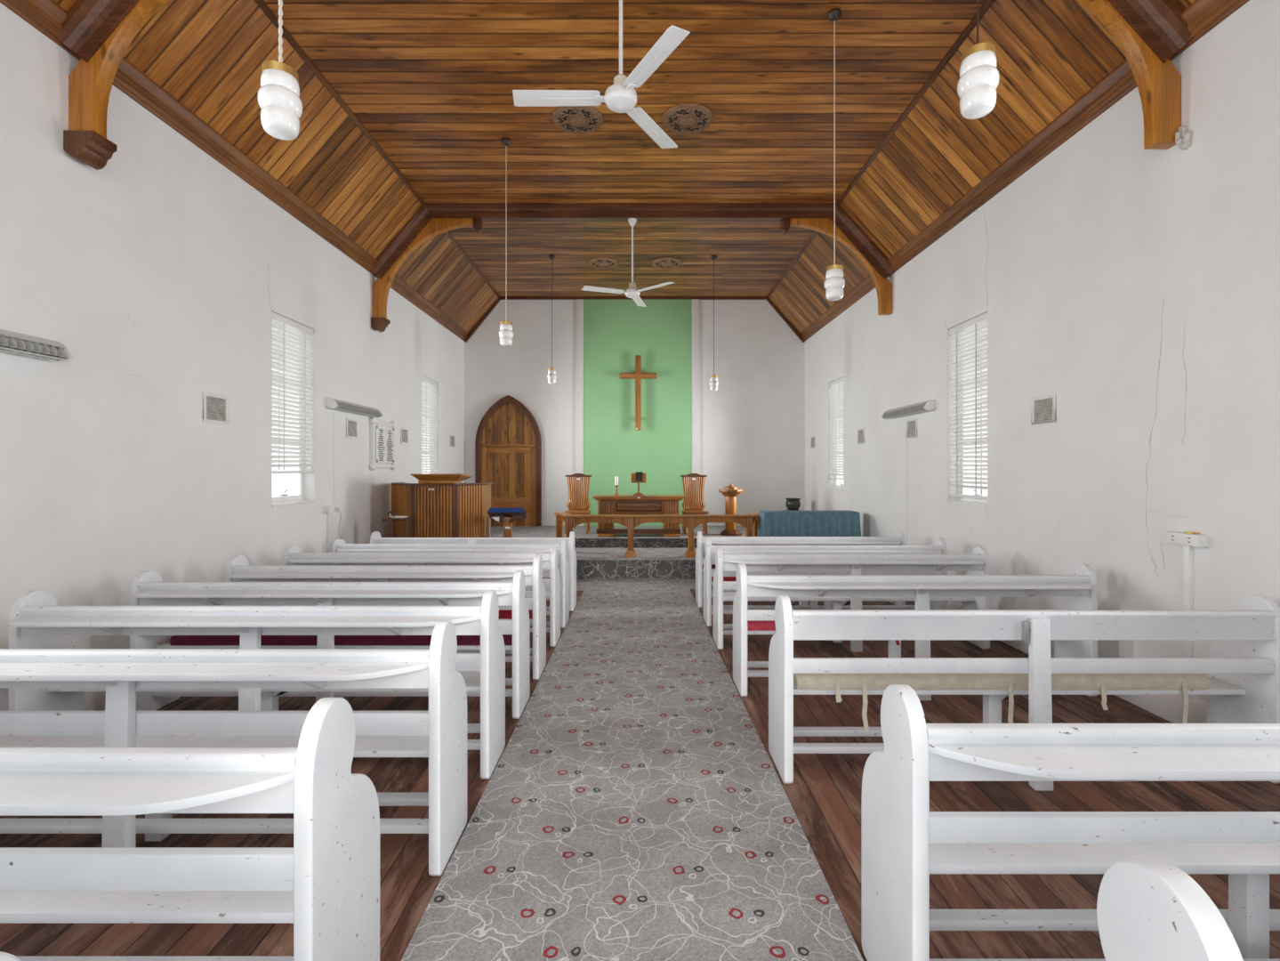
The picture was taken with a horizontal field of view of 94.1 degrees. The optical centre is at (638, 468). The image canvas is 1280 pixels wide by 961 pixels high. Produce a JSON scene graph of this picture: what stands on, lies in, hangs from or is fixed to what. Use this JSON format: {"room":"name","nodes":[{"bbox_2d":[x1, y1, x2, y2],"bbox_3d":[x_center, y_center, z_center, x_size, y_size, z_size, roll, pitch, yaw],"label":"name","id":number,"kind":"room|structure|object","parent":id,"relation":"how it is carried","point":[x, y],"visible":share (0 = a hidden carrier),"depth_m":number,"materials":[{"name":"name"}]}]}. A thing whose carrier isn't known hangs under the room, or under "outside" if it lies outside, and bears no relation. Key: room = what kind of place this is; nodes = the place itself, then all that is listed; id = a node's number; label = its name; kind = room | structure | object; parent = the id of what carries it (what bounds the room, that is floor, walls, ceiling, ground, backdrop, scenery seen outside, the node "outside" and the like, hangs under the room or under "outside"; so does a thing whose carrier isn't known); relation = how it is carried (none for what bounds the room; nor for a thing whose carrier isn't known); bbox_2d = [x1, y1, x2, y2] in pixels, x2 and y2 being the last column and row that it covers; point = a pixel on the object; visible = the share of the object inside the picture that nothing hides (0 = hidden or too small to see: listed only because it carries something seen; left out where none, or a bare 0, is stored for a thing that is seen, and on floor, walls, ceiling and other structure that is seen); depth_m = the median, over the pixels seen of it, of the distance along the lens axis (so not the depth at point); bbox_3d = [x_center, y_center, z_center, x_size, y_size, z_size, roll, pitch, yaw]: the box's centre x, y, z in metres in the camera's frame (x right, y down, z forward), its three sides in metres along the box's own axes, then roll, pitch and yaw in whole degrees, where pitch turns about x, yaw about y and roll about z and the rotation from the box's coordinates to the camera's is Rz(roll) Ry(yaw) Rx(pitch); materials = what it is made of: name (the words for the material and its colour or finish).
{"room":"house of worship","nodes":[
{"label":"house of worship","id":0,"kind":"room"},
{"bbox_2d":[0,2,464,710],"bbox_3d":[-3.719,-0.550,5.625,0.303,4.300,13.750,0,0,0],"label":"wall","id":1,"kind":"structure","parent":0,"point":[163,273],"depth_m":4.42,"materials":[{"name":"white paint"}]},
{"bbox_2d":[0,329,72,362],"bbox_3d":[-3.501,-0.712,3.020,0.139,0.127,1.200,0,0,0],"label":"fluorescent light","id":2,"kind":"object","parent":1,"relation":"attached to","point":[12,342],"visible":1,"depth_m":3.43,"materials":[{"name":"metal"}]},
{"bbox_2d":[84,691,105,710],"bbox_3d":[-3.553,1.500,3.697,0.035,0.199,9.895,0,0,0],"label":"baseboard","id":3,"kind":"structure","parent":1,"relation":"attached to","point":[93,700],"depth_m":3.87,"materials":[{"name":"white wood"}]},
{"bbox_2d":[63,0,169,169],"bbox_3d":[-2.842,-2.648,3.780,1.455,1.424,0.170,0,0,0],"label":"brace","id":4,"kind":"object","parent":1,"relation":"attached to","point":[90,83],"visible":1,"depth_m":3.73,"materials":[{"name":"brown wood"}]},
{"bbox_2d":[202,392,228,425],"bbox_3d":[-3.566,-0.505,5.030,0.009,0.250,0.304,0,0,0],"label":"air vent","id":5,"kind":"object","parent":1,"relation":"in","point":[215,409],"visible":1,"depth_m":5.02,"materials":[{"name":"white plastic"}]},
{"bbox_2d":[0,0,468,341],"bbox_3d":[-3.517,-2.690,5.475,0.106,0.168,13.450,0,0,0],"label":"trim","id":6,"kind":"structure","parent":1,"relation":"attached to","point":[47,17],"depth_m":4.94,"materials":[{"name":"brown wood"}]},
{"bbox_2d":[272,328,315,507],"bbox_3d":[-3.652,-0.587,6.185,0.195,1.913,0.770,0,0,0],"label":"window","id":7,"kind":"structure","parent":1,"relation":"in","point":[287,488],"depth_m":6.29,"materials":[{"name":"white glass"}]},
{"bbox_2d":[272,311,313,475],"bbox_3d":[-3.600,-0.729,6.185,0.069,1.611,0.746,0,0,0],"label":"blind","id":8,"kind":"object","parent":7,"relation":"attached to","point":[287,328],"visible":0.91,"depth_m":6.19,"materials":[{"name":"white plastic"}]},
{"bbox_2d":[323,412,342,552],"bbox_3d":[-3.507,0.465,6.872,0.125,2.250,0.245,0,0,0],"label":"power outlet","id":9,"kind":"object","parent":1,"relation":"attached to","point":[327,509],"visible":0.7,"depth_m":6.84,"materials":[{"name":"white plastic"}]},
{"bbox_2d":[346,417,358,439],"bbox_3d":[-3.566,-0.500,7.420,0.009,0.250,0.304,0,0,0],"label":"air vent","id":10,"kind":"object","parent":1,"relation":"in","point":[352,424],"visible":1,"depth_m":7.41,"materials":[{"name":"white plastic"}]},
{"bbox_2d":[325,397,383,417],"bbox_3d":[-3.501,-0.751,7.400,0.139,0.127,1.200,0,0,0],"label":"fluorescent light","id":11,"kind":"object","parent":1,"relation":"attached to","point":[331,403],"visible":1,"depth_m":7.21,"materials":[{"name":"metal"}]},
{"bbox_2d":[369,417,396,470],"bbox_3d":[-3.531,-0.335,8.260,0.077,0.710,0.760,0,0,0],"label":"tablet","id":12,"kind":"object","parent":1,"relation":"attached to","point":[382,433],"visible":1,"depth_m":8.15,"materials":[{"name":"white stone"}]},
{"bbox_2d":[400,426,408,444],"bbox_3d":[-3.566,-0.500,9.080,0.009,0.250,0.304,0,0,0],"label":"air vent","id":13,"kind":"object","parent":1,"relation":"in","point":[404,431],"visible":1,"depth_m":9.06,"materials":[{"name":"white plastic"}]},
{"bbox_2d":[421,389,430,473],"bbox_3d":[-3.652,-0.587,10.220,0.195,1.913,0.800,0,0,0],"label":"window","id":14,"kind":"structure","parent":1,"relation":"in","point":[425,390],"depth_m":10.39,"materials":[{"name":"white glass"}]},
{"bbox_2d":[421,376,437,473],"bbox_3d":[-3.600,-0.587,10.220,0.069,1.896,0.776,0,0,0],"label":"blind","id":15,"kind":"object","parent":14,"relation":"attached to","point":[428,384],"visible":0.72,"depth_m":10.24,"materials":[{"name":"white plastic"}]},
{"bbox_2d":[370,217,483,332],"bbox_3d":[-2.842,-2.608,8.030,1.455,1.504,0.170,0,0,0],"label":"brace","id":16,"kind":"object","parent":1,"relation":"attached to","point":[381,287],"visible":1,"depth_m":7.98,"materials":[{"name":"brown wood"}]},
{"bbox_2d":[450,434,455,448],"bbox_3d":[-3.566,-0.530,11.420,0.009,0.250,0.304,0,0,0],"label":"air vent","id":17,"kind":"object","parent":1,"relation":"in","point":[452,437],"visible":1,"depth_m":11.41,"materials":[{"name":"white plastic"}]},
{"bbox_2d":[491,525,753,578],"bbox_3d":[-0.085,1.383,10.422,6.970,0.435,3.555,0,0,0],"label":"raised platform","id":18,"kind":"structure","parent":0,"point":[657,556],"depth_m":9.57,"materials":[{"name":"carpet"}]},
{"bbox_2d":[563,473,591,533],"bbox_3d":[-1.115,0.623,10.873,0.490,1.085,0.445,0,0,0],"label":"chair","id":19,"kind":"object","parent":18,"relation":"on","point":[578,503],"visible":0.89,"depth_m":11.04,"materials":[{"name":"brown wood"}]},
{"bbox_2d":[593,494,684,537],"bbox_3d":[0.000,0.815,10.457,1.560,0.700,0.625,0,0,0],"label":"table","id":20,"kind":"object","parent":18,"relation":"on","point":[607,503],"visible":0.91,"depth_m":10.23,"materials":[{"name":"brown wood"}]},
{"bbox_2d":[613,475,619,495],"bbox_3d":[-0.385,0.297,10.400,0.096,0.335,0.096,0,0,0],"label":"candlestick","id":21,"kind":"object","parent":20,"relation":"on","point":[615,477],"visible":0.97,"depth_m":10.38,"materials":[{"name":"white wax"}]},
{"bbox_2d":[614,475,618,484],"bbox_3d":[-0.385,0.207,10.400,0.054,0.155,0.054,0,0,0],"label":"candle","id":22,"kind":"object","parent":21,"relation":"on","point":[616,477],"depth_m":10.38,"materials":[{"name":"wax"}]},
{"bbox_2d":[631,473,645,495],"bbox_3d":[0.000,0.269,10.421,0.260,0.392,0.102,0,0,0],"label":"stand","id":23,"kind":"object","parent":20,"relation":"on","point":[633,475],"visible":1,"depth_m":10.42,"materials":[{"name":"brown wood"}]},
{"bbox_2d":[635,471,643,481],"bbox_3d":[0.010,0.137,10.422,0.120,0.166,0.058,0,0,0],"label":"framed card","id":24,"kind":"object","parent":23,"relation":"on","point":[639,474],"visible":1,"depth_m":10.41,"materials":[{"name":"black paper"}]},
{"bbox_2d":[554,511,759,556],"bbox_3d":[0.315,1.006,9.250,3.346,0.630,0.700,0,0,0],"label":"rail","id":25,"kind":"object","parent":18,"relation":"on","point":[749,519],"visible":0.7,"depth_m":8.94,"materials":[{"name":"brown wood"}]},
{"bbox_2d":[680,473,708,533],"bbox_3d":[1.020,0.623,10.873,0.490,1.085,0.445,0,0,0],"label":"chair","id":26,"kind":"object","parent":18,"relation":"on","point":[693,503],"visible":0.92,"depth_m":11.04,"materials":[{"name":"brown wood"}]},
{"bbox_2d":[718,483,743,535],"bbox_3d":[1.630,0.710,10.550,0.416,0.910,0.416,0,0,0],"label":"baptismal font","id":27,"kind":"object","parent":18,"relation":"on","point":[730,492],"visible":1,"depth_m":10.45,"materials":[{"name":"brown wood"}]},
{"bbox_2d":[718,488,743,496],"bbox_3d":[1.630,0.420,10.550,0.416,0.130,0.416,0,0,0],"label":"basin","id":28,"kind":"object","parent":27,"relation":"in","point":[726,492],"depth_m":10.41,"materials":[{"name":"brown wood"}]},
{"bbox_3d":[2.980,0.978,11.500,0.350,0.375,0.340,0,0,0],"label":"plant stand","id":29,"kind":"object","parent":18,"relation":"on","visible":0},
{"bbox_2d":[785,497,801,509],"bbox_3d":[2.980,0.677,11.500,0.300,0.225,0.300,0,0,0],"label":"pot","id":30,"kind":"object","parent":29,"relation":"on","point":[792,503],"visible":0.99,"depth_m":11.39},
{"bbox_2d":[52,0,1195,333],"bbox_3d":[-0.085,-3.105,5.625,7.010,0.930,13.750,0,0,0],"label":"ceiling","id":31,"kind":"structure","parent":0,"point":[432,82],"depth_m":5.67,"materials":[{"name":"brown wood"}]},
{"bbox_2d":[257,0,303,140],"bbox_3d":[-1.406,-2.410,2.340,0.153,2.199,0.153,0,0,25],"label":"pendant lamp","id":32,"kind":"object","parent":31,"relation":"hanging from","point":[279,101],"visible":1,"depth_m":2.29,"materials":[{"name":"white glass"}]},
{"bbox_2d":[254,0,500,297],"bbox_3d":[-2.839,-3.497,5.475,0.049,0.036,13.450,0,0,0],"label":"trim","id":33,"kind":"structure","parent":31,"relation":"attached to","point":[264,7],"depth_m":5.79,"materials":[{"name":"brown wood"}]},
{"bbox_2d":[499,137,513,346],"bbox_3d":[-1.417,-2.413,6.370,0.153,2.194,0.153,0,0,25],"label":"pendant lamp","id":34,"kind":"object","parent":31,"relation":"hanging from","point":[505,333],"visible":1,"depth_m":6.32,"materials":[{"name":"white glass"}]},
{"bbox_2d":[547,255,556,383],"bbox_3d":[-1.430,-2.458,9.840,0.153,2.104,0.153,0,0,25],"label":"pendant lamp","id":35,"kind":"object","parent":31,"relation":"hanging from","point":[551,375],"visible":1,"depth_m":9.81,"materials":[{"name":"white glass"}]},
{"bbox_2d":[552,105,603,134],"bbox_3d":[-0.610,-3.487,5.970,0.510,0.045,0.510,0,0,0],"label":"ceiling medallion","id":36,"kind":"object","parent":31,"relation":"attached to","point":[571,119],"visible":1,"depth_m":5.94,"materials":[{"name":"brown wood"}]},
{"bbox_2d":[512,0,690,148],"bbox_3d":[-0.258,-2.817,3.773,1.089,1.077,1.244,0,0,0],"label":"ceiling fan","id":37,"kind":"object","parent":31,"relation":"hanging from","point":[621,97],"visible":1,"depth_m":3.75,"materials":[{"name":"white metal"}]},
{"bbox_2d":[587,257,618,268],"bbox_3d":[-0.600,-3.487,10.140,0.510,0.045,0.510,0,0,0],"label":"ceiling medallion","id":38,"kind":"object","parent":31,"relation":"attached to","point":[599,262],"visible":1,"depth_m":10.08,"materials":[{"name":"brown wood"}]},
{"bbox_2d":[54,0,1194,63],"bbox_3d":[-0.085,-3.029,3.780,6.985,0.983,0.320,0,0,0],"label":"trim","id":39,"kind":"structure","parent":31,"relation":"attached to","point":[1160,24],"depth_m":3.69,"materials":[{"name":"brown wood"}]},
{"bbox_2d":[581,217,674,306],"bbox_3d":[-0.145,-2.826,8.117,1.222,1.057,1.174,0,0,0],"label":"ceiling fan","id":40,"kind":"object","parent":31,"relation":"hanging from","point":[631,292],"visible":1,"depth_m":7.97,"materials":[{"name":"white metal"}]},
{"bbox_2d":[370,202,893,279],"bbox_3d":[-0.085,-3.029,8.030,6.985,0.983,0.320,0,0,0],"label":"ceiling beam","id":41,"kind":"structure","parent":31,"relation":"attached to","point":[487,212],"depth_m":7.93,"materials":[{"name":"brown wood"}]},
{"bbox_2d":[652,257,682,268],"bbox_3d":[0.480,-3.487,10.140,0.510,0.045,0.510,0,0,0],"label":"ceiling medallion","id":42,"kind":"object","parent":31,"relation":"attached to","point":[664,262],"visible":1,"depth_m":10.08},
{"bbox_2d":[661,103,713,134],"bbox_3d":[0.490,-3.487,5.970,0.510,0.045,0.510,0,0,0],"label":"ceiling medallion","id":43,"kind":"object","parent":31,"relation":"attached to","point":[683,118],"visible":1,"depth_m":5.92,"materials":[{"name":"brown wood"}]},
{"bbox_2d":[708,255,718,391],"bbox_3d":[1.241,-2.398,9.840,0.153,2.224,0.153,0,0,25],"label":"pendant lamp","id":44,"kind":"object","parent":31,"relation":"hanging from","point":[713,382],"visible":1,"depth_m":9.81,"materials":[{"name":"white glass"}]},
{"bbox_2d":[823,8,845,300],"bbox_3d":[1.508,-2.406,4.590,0.153,2.208,0.153,0,0,25],"label":"pendant lamp","id":45,"kind":"object","parent":31,"relation":"hanging from","point":[834,282],"visible":1,"depth_m":4.56,"materials":[{"name":"white glass"}]},
{"bbox_2d":[766,0,994,297],"bbox_3d":[2.629,-3.497,5.475,0.049,0.036,13.450,0,0,0],"label":"trim","id":46,"kind":"structure","parent":31,"relation":"attached to","point":[987,4],"depth_m":5.78,"materials":[{"name":"brown wood"}]},
{"bbox_2d":[957,0,999,119],"bbox_3d":[1.400,-2.488,2.460,0.153,2.044,0.153,0,0,25],"label":"pendant lamp","id":47,"kind":"object","parent":31,"relation":"hanging from","point":[978,83],"visible":1,"depth_m":2.41,"materials":[{"name":"white glass"}]},
{"bbox_2d":[464,298,805,525],"bbox_3d":[-0.085,-0.965,12.332,7.570,5.130,0.335,0,0,0],"label":"wall","id":48,"kind":"structure","parent":0,"point":[748,433],"depth_m":12.20,"materials":[{"name":"white paint"}]},
{"bbox_2d":[474,394,541,526],"bbox_3d":[-2.652,-0.170,12.143,1.335,2.669,0.115,0,0,0],"label":"door","id":49,"kind":"structure","parent":48,"relation":"in","point":[508,445],"depth_m":12.15,"materials":[{"name":"brown wood"}]},
{"bbox_2d":[464,296,805,342],"bbox_3d":[-0.085,-3.047,12.175,6.968,0.938,0.050,0,0,0],"label":"trim","id":50,"kind":"structure","parent":48,"relation":"attached to","point":[499,299],"depth_m":12.15,"materials":[{"name":"brown wood"}]},
{"bbox_2d":[619,354,656,430],"bbox_3d":[-0.010,-1.538,12.095,0.750,1.515,0.156,0,0,0],"label":"cross","id":51,"kind":"object","parent":48,"relation":"attached to","point":[638,375],"visible":1,"depth_m":12.02,"materials":[{"name":"brown wood"}]},
{"bbox_2d":[0,588,1279,960],"bbox_3d":[-0.085,1.660,5.625,7.570,0.120,13.750,0,0,0],"label":"floor","id":52,"kind":"structure","parent":0,"point":[825,793],"depth_m":2.75,"materials":[{"name":"brown wood"}]},
{"bbox_2d":[0,950,21,960],"bbox_3d":[-2.028,1.080,0.698,2.504,1.040,0.555,0,0,0],"label":"pew","id":53,"kind":"object","parent":52,"relation":"on","point":[4,955],"visible":1,"depth_m":0.73,"materials":[{"name":"paint"}]},
{"bbox_2d":[0,697,379,960],"bbox_3d":[-2.028,1.095,1.562,2.504,1.010,0.555,0,0,0],"label":"pew","id":54,"kind":"object","parent":52,"relation":"on","point":[326,885],"visible":1,"depth_m":1.43,"materials":[{"name":"paint"}]},
{"bbox_2d":[0,619,466,876],"bbox_3d":[-2.027,1.110,2.467,2.506,0.980,0.555,0,0,0],"label":"pew","id":55,"kind":"object","parent":52,"relation":"on","point":[438,733],"visible":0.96,"depth_m":2.33,"materials":[{"name":"paint"}]},
{"bbox_2d":[8,590,505,779],"bbox_3d":[-1.998,1.123,3.197,2.463,0.955,0.555,0,0,0],"label":"pew","id":56,"kind":"object","parent":52,"relation":"on","point":[36,620],"visible":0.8,"depth_m":3.07,"materials":[{"name":"paint"}]},
{"bbox_2d":[129,570,530,718],"bbox_3d":[-2.001,1.133,3.938,2.479,0.935,0.555,0,0,0],"label":"pew","id":57,"kind":"object","parent":52,"relation":"on","point":[148,588],"visible":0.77,"depth_m":3.81,"materials":[{"name":"paint"}]},
{"bbox_2d":[169,634,512,644],"bbox_3d":[-1.960,1.130,4.084,2.280,0.078,0.293,0,0,0],"label":"seat cushion","id":58,"kind":"object","parent":57,"relation":"on","point":[175,640],"visible":0.3,"depth_m":3.94,"materials":[{"name":"red fabric"}]},
{"bbox_2d":[225,554,546,679],"bbox_3d":[-1.938,1.130,4.638,2.365,0.940,0.555,0,0,0],"label":"pew","id":59,"kind":"object","parent":52,"relation":"on","point":[238,568],"visible":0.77,"depth_m":4.50,"materials":[{"name":"paint"}]},
{"bbox_2d":[498,609,532,619],"bbox_3d":[-1.410,1.130,4.784,1.180,0.078,0.293,0,0,0],"label":"seat cushion","id":60,"kind":"object","parent":59,"relation":"on","point":[503,613],"visible":0.06,"depth_m":4.64,"materials":[{"name":"red fabric"}]},
{"bbox_2d":[381,510,410,537],"bbox_3d":[-3.025,1.056,7.414,0.350,1.087,0.072,0,0,0],"label":"stand","id":61,"kind":"object","parent":52,"relation":"on","point":[390,520],"visible":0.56,"depth_m":7.39,"materials":[{"name":"brown wood"}]},
{"bbox_2d":[281,545,560,646],"bbox_3d":[-1.969,1.150,5.478,2.442,0.900,0.555,0,0,0],"label":"pew","id":62,"kind":"object","parent":52,"relation":"on","point":[292,555],"visible":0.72,"depth_m":5.34,"materials":[{"name":"paint"}]},
{"bbox_2d":[390,473,492,537],"bbox_3d":[-2.766,0.832,8.179,1.332,1.537,0.842,0,0,0],"label":"pulpit","id":63,"kind":"object","parent":52,"relation":"on","point":[439,504],"visible":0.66,"depth_m":7.82,"materials":[{"name":"brown wood"}]},
{"bbox_2d":[485,515,491,537],"bbox_3d":[-2.078,0.925,8.213,0.072,0.550,0.030,0,0,0],"label":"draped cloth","id":64,"kind":"object","parent":63,"relation":"hanging from","point":[487,529],"visible":0.54,"depth_m":8.21,"materials":[{"name":"fabric"}]},
{"bbox_2d":[331,539,569,627],"bbox_3d":[-1.905,1.157,6.107,2.330,0.885,0.555,0,0,0],"label":"pew","id":65,"kind":"object","parent":52,"relation":"on","point":[340,545],"visible":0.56,"depth_m":5.97,"materials":[{"name":"paint"}]},
{"bbox_2d":[370,531,576,611],"bbox_3d":[-1.871,1.155,6.850,2.277,0.890,0.470,0,0,0],"label":"pew","id":66,"kind":"object","parent":52,"relation":"on","point":[375,537],"visible":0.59,"depth_m":6.68,"materials":[{"name":"paint"}]},
{"bbox_2d":[486,507,527,537],"bbox_3d":[-1.763,1.056,8.015,0.500,1.088,0.423,0,0,-8],"label":"stool","id":67,"kind":"object","parent":52,"relation":"on","point":[506,516],"visible":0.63,"depth_m":7.95,"materials":[{"name":"blue fabric"}]},
{"bbox_2d":[401,578,863,960],"bbox_3d":[0.085,1.596,3.707,3.270,0.008,9.873,0,0,0],"label":"carpet","id":68,"kind":"object","parent":52,"relation":"on","point":[635,807],"visible":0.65,"depth_m":2.67,"materials":[{"name":"grey carpet"}]},
{"bbox_2d":[695,531,905,607],"bbox_3d":[1.873,1.163,6.978,2.373,0.875,0.555,0,0,0],"label":"pew","id":69,"kind":"object","parent":52,"relation":"on","point":[898,538],"visible":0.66,"depth_m":6.84,"materials":[{"name":"paint"}]},
{"bbox_2d":[703,537,947,626],"bbox_3d":[1.907,1.153,6.168,2.427,0.895,0.555,0,0,0],"label":"pew","id":70,"kind":"object","parent":52,"relation":"on","point":[939,545],"visible":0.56,"depth_m":6.03,"materials":[{"name":"paint"}]},
{"bbox_2d":[711,576,736,581],"bbox_3d":[1.330,1.130,6.304,1.140,0.078,0.294,0,0,0],"label":"seat cushion","id":71,"kind":"object","parent":70,"relation":"on","point":[725,578],"visible":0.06,"depth_m":6.16,"materials":[{"name":"red fabric"}]},
{"bbox_2d":[712,546,990,652],"bbox_3d":[1.900,1.150,5.397,2.400,0.900,0.555,0,0,0],"label":"pew","id":72,"kind":"object","parent":52,"relation":"on","point":[978,562],"visible":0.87,"depth_m":5.27,"materials":[{"name":"paint"}]},
{"bbox_2d":[732,563,1097,700],"bbox_3d":[1.962,1.137,4.308,2.495,0.925,0.555,0,0,0],"label":"pew","id":73,"kind":"object","parent":52,"relation":"on","point":[1077,590],"visible":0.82,"depth_m":4.17,"materials":[{"name":"paint"}]},
{"bbox_2d":[747,619,900,644],"bbox_3d":[1.327,1.180,4.441,1.114,0.178,0.299,0,0,0],"label":"seat cushion","id":74,"kind":"object","parent":73,"relation":"on","point":[752,625],"visible":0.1,"depth_m":4.30,"materials":[{"name":"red fabric"}]},
{"bbox_2d":[768,595,1279,790],"bbox_3d":[2.003,1.130,3.196,2.534,0.940,0.470,0,0,0],"label":"pew","id":75,"kind":"object","parent":52,"relation":"on","point":[1242,667],"visible":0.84,"depth_m":3.02,"materials":[{"name":"paint"}]},
{"bbox_2d":[793,673,1210,730],"bbox_3d":[1.930,1.260,3.288,2.180,0.338,0.299,0,0,0],"label":"seat cushion","id":76,"kind":"object","parent":75,"relation":"on","point":[838,681],"visible":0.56,"depth_m":3.15,"materials":[{"name":"beige fabric"}]},
{"bbox_2d":[861,684,1279,960],"bbox_3d":[1.980,1.113,1.754,2.480,0.975,0.555,0,0,0],"label":"pew","id":77,"kind":"object","parent":52,"relation":"on","point":[903,841],"visible":1,"depth_m":1.63,"materials":[{"name":"paint"}]},
{"bbox_2d":[1096,858,1243,960],"bbox_3d":[1.982,1.090,0.897,2.475,1.020,0.555,0,0,0],"label":"pew","id":78,"kind":"object","parent":52,"relation":"on","point":[1148,909],"visible":1,"depth_m":0.86,"materials":[{"name":"paint"}]},
{"bbox_2d":[805,0,1279,702],"bbox_3d":[3.548,-0.550,5.625,0.305,4.300,13.750,0,0,0],"label":"wall","id":79,"kind":"structure","parent":0,"point":[1123,281],"depth_m":4.29,"materials":[{"name":"white paint"}]},
{"bbox_2d":[810,434,815,449],"bbox_3d":[3.396,-0.520,11.620,0.009,0.250,0.304,0,0,0],"label":"air vent","id":80,"kind":"object","parent":79,"relation":"in","point":[812,438],"visible":1,"depth_m":11.59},
{"bbox_2d":[827,394,843,491],"bbox_3d":[3.482,-0.587,10.295,0.195,1.913,0.790,0,0,0],"label":"window","id":81,"kind":"structure","parent":79,"relation":"in","point":[839,483],"depth_m":10.49,"materials":[{"name":"white glass"}]},
{"bbox_2d":[829,377,843,479],"bbox_3d":[3.430,-0.662,10.295,0.069,1.746,0.766,0,0,0],"label":"blind","id":82,"kind":"object","parent":81,"relation":"attached to","point":[836,386],"visible":0.81,"depth_m":10.35,"materials":[{"name":"white plastic"}]},
{"bbox_2d":[780,217,892,314],"bbox_3d":[2.663,-2.720,8.030,1.475,1.280,0.112,0,0,0],"label":"brace","id":83,"kind":"object","parent":79,"relation":"attached to","point":[883,287],"visible":1,"depth_m":7.98,"materials":[{"name":"brown wood"}]},
{"bbox_2d":[856,426,864,444],"bbox_3d":[3.396,-0.500,9.110,0.009,0.250,0.304,0,0,0],"label":"air vent","id":84,"kind":"object","parent":79,"relation":"in","point":[860,431],"visible":1,"depth_m":9.11,"materials":[{"name":"white plastic"}]},
{"bbox_2d":[906,418,907,545],"bbox_3d":[3.397,0.170,7.550,0.005,1.620,0.028,0,0,0],"label":"cable cover","id":85,"kind":"object","parent":79,"relation":"attached to","point":[906,418],"visible":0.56,"depth_m":7.54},
{"bbox_2d":[880,399,935,418],"bbox_3d":[3.330,-0.732,7.420,0.139,0.127,1.200,0,0,0],"label":"fluorescent light","id":86,"kind":"object","parent":79,"relation":"attached to","point":[929,405],"visible":1,"depth_m":7.23,"materials":[{"name":"metal"}]},
{"bbox_2d":[905,417,917,439],"bbox_3d":[3.396,-0.500,7.420,0.009,0.250,0.304,0,0,0],"label":"air vent","id":87,"kind":"object","parent":79,"relation":"in","point":[911,424],"visible":1,"depth_m":7.42,"materials":[{"name":"white plastic"}]},
{"bbox_2d":[946,329,987,507],"bbox_3d":[3.482,-0.587,6.185,0.195,1.913,0.750,0,0,0],"label":"window","id":88,"kind":"structure","parent":79,"relation":"in","point":[970,501],"depth_m":6.31,"materials":[{"name":"white glass"}]},
{"bbox_2d":[949,312,987,499],"bbox_3d":[3.430,-0.604,6.185,0.069,1.861,0.726,0,0,0],"label":"blind","id":89,"kind":"object","parent":88,"relation":"attached to","point":[969,343],"visible":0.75,"depth_m":6.18,"materials":[{"name":"white plastic"}]},
{"bbox_2d":[799,0,1249,340],"bbox_3d":[3.347,-2.690,5.475,0.106,0.168,13.450,0,0,0],"label":"trim","id":90,"kind":"structure","parent":79,"relation":"attached to","point":[1201,17],"depth_m":4.96,"materials":[{"name":"brown wood"}]},
{"bbox_2d":[1030,393,1056,426],"bbox_3d":[3.396,-0.490,5.000,0.009,0.250,0.304,0,0,0],"label":"air vent","id":91,"kind":"object","parent":79,"relation":"in","point":[1043,408],"visible":1,"depth_m":4.99,"materials":[{"name":"white plastic"}]},
{"bbox_2d":[947,601,1207,723],"bbox_3d":[3.382,1.500,3.697,0.035,0.199,9.895,0,0,0],"label":"baseboard","id":92,"kind":"structure","parent":79,"relation":"attached to","point":[1170,707],"depth_m":3.82,"materials":[{"name":"white wood"}]},
{"bbox_2d":[1077,0,1191,149],"bbox_3d":[2.663,-2.670,3.744,1.475,1.381,0.184,0,0,0],"label":"brace","id":93,"kind":"object","parent":79,"relation":"attached to","point":[1158,83],"visible":1,"depth_m":3.73,"materials":[{"name":"wood"}]},
{"bbox_2d":[1164,531,1208,703],"bbox_3d":[3.361,0.988,3.660,0.077,1.205,0.220,0,0,0],"label":"power outlet","id":94,"kind":"object","parent":79,"relation":"attached to","point":[1188,539],"visible":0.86,"depth_m":3.65,"materials":[{"name":"white plastic"}]},
{"bbox_2d":[1164,531,1208,547],"bbox_3d":[3.361,0.430,3.660,0.077,0.070,0.220,0,0,0],"label":"socket","id":95,"kind":"object","parent":94,"relation":"attached to","point":[1187,538],"depth_m":3.62,"materials":[{"name":"white plastic"}]},
{"bbox_3d":[2.530,0.981,8.880,1.340,0.680,0.320,0,0,0],"label":"side table","id":96,"kind":"object","parent":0,"visible":0},
{"bbox_2d":[757,510,861,536],"bbox_3d":[2.530,0.964,8.857,1.504,0.664,0.463,0,0,0],"label":"tablecloth","id":97,"kind":"object","parent":96,"relation":"on","point":[771,523],"visible":0.54,"depth_m":8.69,"materials":[{"name":"teal fabric"}]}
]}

